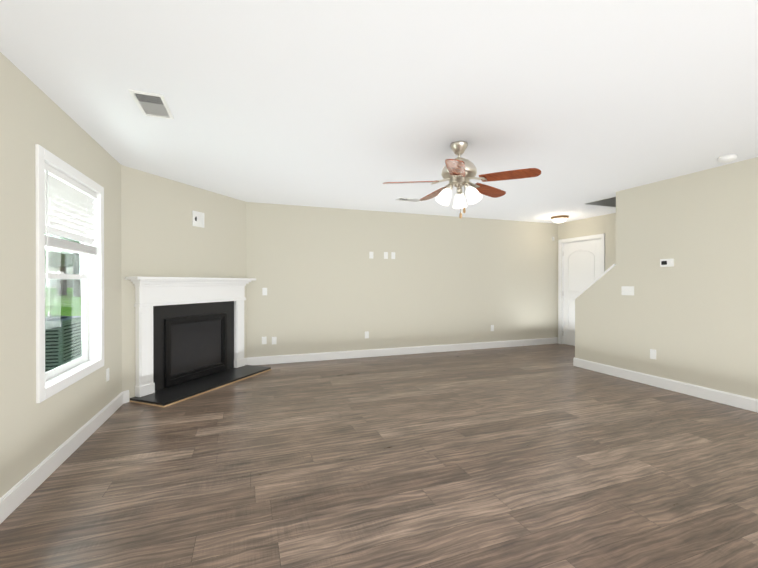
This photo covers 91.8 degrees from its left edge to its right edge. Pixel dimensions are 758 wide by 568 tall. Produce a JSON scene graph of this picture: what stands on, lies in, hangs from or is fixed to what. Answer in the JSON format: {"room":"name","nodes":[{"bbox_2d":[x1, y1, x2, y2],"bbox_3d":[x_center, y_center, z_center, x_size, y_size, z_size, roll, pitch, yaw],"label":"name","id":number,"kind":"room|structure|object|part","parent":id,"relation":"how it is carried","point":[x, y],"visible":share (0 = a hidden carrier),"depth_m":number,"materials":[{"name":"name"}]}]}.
{"room":"living room","nodes":[
{"label":"living room","id":0,"kind":"room"},
{"bbox_2d":[0,52,121,497],"bbox_3d":[-1.531,0.017,0.516,0.120,2.440,6.830,0,0,-20],"label":"wall","id":1,"kind":"structure","parent":0,"point":[33,434],"depth_m":2.18,"materials":[{"name":"paint"}]},
{"bbox_2d":[0,392,122,523],"bbox_3d":[-1.467,1.175,0.543,0.015,0.125,6.830,0,0,-20],"label":"baseboard","id":2,"kind":"structure","parent":1,"relation":"attached to","point":[14,497],"depth_m":2.37,"materials":[{"name":"white wood"}]},
{"bbox_2d":[35,144,103,402],"bbox_3d":[-2.312,-0.063,2.716,0.138,1.575,1.080,0,0,-20],"label":"window unit","id":3,"kind":"structure","parent":1,"relation":"in","point":[56,371],"depth_m":2.78,"materials":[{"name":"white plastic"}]},
{"bbox_2d":[45,234,84,371],"bbox_3d":[-2.356,-0.063,2.700,0.025,1.335,0.840,0,0,-20],"label":"window","id":4,"kind":"structure","parent":3,"relation":"attached to","point":[62,303],"depth_m":2.75,"materials":[{"name":"clear glass"}]},
{"bbox_2d":[45,163,96,315],"bbox_3d":[-2.296,-0.285,2.721,0.071,0.988,0.932,0,0,-20],"label":"window blind","id":5,"kind":"object","parent":3,"relation":"attached to","point":[69,209],"visible":0.71,"depth_m":2.69,"materials":[{"name":"white plastic"}]},
{"bbox_2d":[106,368,108,381],"bbox_3d":[-2.487,0.832,3.368,0.008,0.115,0.070,0,0,-20],"label":"electrical outlet","id":6,"kind":"object","parent":1,"relation":"attached to","point":[107,374],"visible":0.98,"depth_m":3.35,"materials":[{"name":"white plastic"}]},
{"bbox_2d":[121,165,246,399],"bbox_3d":[-2.367,0.002,4.634,0.140,2.440,1.840,0,0,21],"label":"wall","id":7,"kind":"structure","parent":0,"point":[161,236],"depth_m":4.28,"materials":[{"name":"paint"}]},
{"bbox_2d":[123,390,128,403],"bbox_3d":[-2.610,1.163,3.784,0.015,0.125,0.070,0,0,21],"label":"baseboard","id":8,"kind":"structure","parent":7,"relation":"attached to","point":[126,396],"depth_m":3.78,"materials":[{"name":"white wood"}]},
{"bbox_2d":[192,211,203,227],"bbox_3d":[-2.282,-0.818,4.641,0.009,0.190,0.180,0,0,21],"label":"outlet box","id":9,"kind":"object","parent":7,"relation":"attached to","point":[197,219],"visible":1,"depth_m":4.63,"materials":[{"name":"white plastic"}]},
{"bbox_2d":[0,344,757,567],"bbox_3d":[1.663,1.280,2.410,7.770,0.100,8.825,0,0,-20],"label":"floor","id":10,"kind":"structure","parent":0,"point":[543,456],"depth_m":2.35,"materials":[{"name":"brown wood"}]},
{"bbox_2d":[125,276,270,406],"bbox_3d":[-2.225,0.572,4.587,0.840,1.302,1.790,0,0,21],"label":"fireplace","id":11,"kind":"object","parent":10,"relation":"on","point":[189,337],"visible":1,"depth_m":4.39,"materials":[{"name":"white wood"}]},
{"bbox_3d":[-2.279,0.772,4.614,0.004,0.600,0.790,0,0,21],"label":"glass","id":12,"kind":"part","parent":11,"relation":"part of","materials":[{"name":"grey glass"}]},
{"bbox_2d":[0,0,757,223],"bbox_3d":[1.635,-1.269,2.391,7.510,0.120,8.505,0,0,-20],"label":"ceiling","id":13,"kind":"structure","parent":0,"point":[588,108],"depth_m":2.29,"materials":[{"name":"paint"}]},
{"bbox_2d":[128,89,173,119],"bbox_3d":[-1.526,-1.204,2.479,0.190,0.010,0.360,0,0,-20],"label":"ceiling vent","id":14,"kind":"object","parent":13,"relation":"in","point":[152,104],"visible":1,"depth_m":2.46,"materials":[{"name":"white metal"}]},
{"bbox_2d":[396,197,419,201],"bbox_3d":[0.437,-1.215,5.294,0.360,0.010,0.160,0,0,-20],"label":"ceiling vent","id":15,"kind":"object","parent":13,"relation":"in","point":[408,199],"visible":0.79,"depth_m":5.30,"materials":[{"name":"white metal"}]},
{"bbox_2d":[383,141,540,218],"bbox_3d":[0.674,-0.886,3.237,1.266,0.653,1.217,0,0,-20],"label":"fan","id":16,"kind":"object","parent":13,"relation":"hanging from","point":[458,172],"visible":1,"depth_m":3.11,"materials":[{"name":"brown wood"}]},
{"bbox_3d":[0.692,-1.006,3.196,0.476,0.412,0.456,0,0,-20],"label":"motor","id":17,"kind":"part","parent":16,"relation":"part of","materials":[{"name":"silver metal"}]},
{"bbox_2d":[550,215,568,222],"bbox_3d":[3.292,-1.173,6.693,0.300,0.105,0.300,0,0,-20],"label":"light","id":18,"kind":"object","parent":13,"relation":"attached to","point":[560,218],"visible":1,"depth_m":6.60,"materials":[{"name":"white glass"}]},
{"bbox_2d":[717,154,736,162],"bbox_3d":[3.322,-1.190,3.506,0.136,0.046,0.136,0,0,-20],"label":"smoke detector","id":19,"kind":"object","parent":13,"relation":"attached to","point":[726,158],"visible":1,"depth_m":3.47,"materials":[{"name":"white plastic"}]},
{"bbox_2d":[246,202,557,356],"bbox_3d":[0.878,-0.005,6.568,6.110,2.440,0.140,0,0,-20],"label":"wall","id":20,"kind":"structure","parent":0,"point":[324,279],"depth_m":6.25,"materials":[{"name":"paint"}]},
{"bbox_2d":[262,337,266,343],"bbox_3d":[-1.736,0.854,5.553,0.070,0.115,0.005,0,0,-20],"label":"outlet","id":21,"kind":"object","parent":20,"relation":"attached to","point":[264,340],"visible":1,"depth_m":5.55,"materials":[{"name":"white plastic"}]},
{"bbox_2d":[262,288,266,294],"bbox_3d":[-1.725,0.114,5.547,0.070,0.115,0.020,0,0,-20],"label":"switch","id":22,"kind":"object","parent":20,"relation":"attached to","point":[264,291],"visible":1,"depth_m":5.55,"materials":[{"name":"white plastic"}]},
{"bbox_2d":[272,337,276,344],"bbox_3d":[-1.596,0.864,5.591,0.070,0.115,0.029,0,0,-20],"label":"outlet","id":23,"kind":"object","parent":20,"relation":"attached to","point":[274,340],"visible":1,"depth_m":5.60,"materials":[{"name":"white plastic"}]},
{"bbox_2d":[247,337,557,364],"bbox_3d":[0.839,1.153,6.476,5.970,0.125,0.015,0,0,-20],"label":"baseboard","id":24,"kind":"structure","parent":20,"relation":"attached to","point":[279,359],"depth_m":6.24,"materials":[{"name":"white wood"}]},
{"bbox_2d":[558,213,615,297],"bbox_3d":[5.103,-1.074,3.639,0.140,4.600,8.225,0,0,-20],"label":"wall","id":25,"kind":"structure","parent":0,"point":[603,224],"depth_m":6.64,"materials":[{"name":"paint"}]},
{"bbox_2d":[558,233,604,343],"bbox_3d":[3.885,0.159,7.002,0.158,2.110,1.020,0,0,-20],"label":"door frame","id":26,"kind":"structure","parent":25,"relation":"attached to","point":[560,299],"depth_m":7.39,"materials":[{"name":"white wood"}]},
{"bbox_2d":[563,239,600,345],"bbox_3d":[3.837,0.196,6.991,0.108,2.019,0.867,0,0,-20],"label":"entry door","id":27,"kind":"structure","parent":25,"relation":"in","point":[581,265],"depth_m":7.14,"materials":[{"name":"white wood"}]},
{"bbox_2d":[575,157,757,398],"bbox_3d":[4.085,-1.069,2.391,0.120,4.600,6.565,0,0,-20],"label":"wall","id":28,"kind":"structure","parent":0,"point":[690,316],"depth_m":4.09,"materials":[{"name":"paint"}]},
{"bbox_2d":[573,264,615,299],"bbox_3d":[3.077,-0.014,5.197,0.160,0.509,0.667,0,0,-20],"label":"trim","id":29,"kind":"structure","parent":28,"relation":"attached to","point":[594,281],"depth_m":5.13,"materials":[{"name":"white wood"}]},
{"bbox_2d":[621,286,633,294],"bbox_3d":[3.180,0.087,4.702,0.020,0.115,0.162,0,0,-20],"label":"light switch","id":30,"kind":"object","parent":28,"relation":"attached to","point":[627,290],"visible":1,"depth_m":4.70,"materials":[{"name":"white plastic"}]},
{"bbox_2d":[650,349,655,358],"bbox_3d":[3.292,0.843,4.411,0.008,0.115,0.070,0,0,-20],"label":"outlet","id":31,"kind":"object","parent":28,"relation":"attached to","point":[652,353],"visible":1,"depth_m":4.41,"materials":[{"name":"white plastic"}]},
{"bbox_2d":[574,358,757,412],"bbox_3d":[4.021,1.168,2.376,0.015,0.125,6.565,0,0,-20],"label":"baseboard","id":32,"kind":"structure","parent":28,"relation":"attached to","point":[736,400],"depth_m":4.17,"materials":[{"name":"white wood"}]},
{"bbox_2d":[660,258,673,266],"bbox_3d":[3.338,-0.246,4.258,0.023,0.092,0.135,0,0,-20],"label":"thermostat","id":33,"kind":"object","parent":28,"relation":"attached to","point":[666,262],"visible":1,"depth_m":4.24,"materials":[{"name":"white plastic"}]},
{"label":"outside","id":34,"kind":"structure","parent":0,"visible":0},
{"bbox_2d":[45,288,80,315],"bbox_3d":[-37.233,1.385,29.110,130.000,0.198,160.000,0,0,-20],"label":"lawn","id":35,"kind":"structure","parent":34,"point":[63,301],"depth_m":23.40,"materials":[{"name":"green plant"}]},
{"bbox_2d":[45,233,80,296],"bbox_3d":[-28.084,-11.473,42.796,69.229,25.414,34.156,0,0,-20],"label":"trees","id":36,"kind":"object","parent":35,"relation":"on","point":[69,265],"depth_m":38.89,"materials":[{"name":"green plant"}]},
{"bbox_2d":[45,315,81,371],"bbox_3d":[-4.546,0.906,4.944,0.840,0.930,0.840,0,0,-20],"label":"air conditioner","id":37,"kind":"object","parent":35,"relation":"on","point":[54,361],"depth_m":4.75,"materials":[{"name":"silver metal"}]}
]}

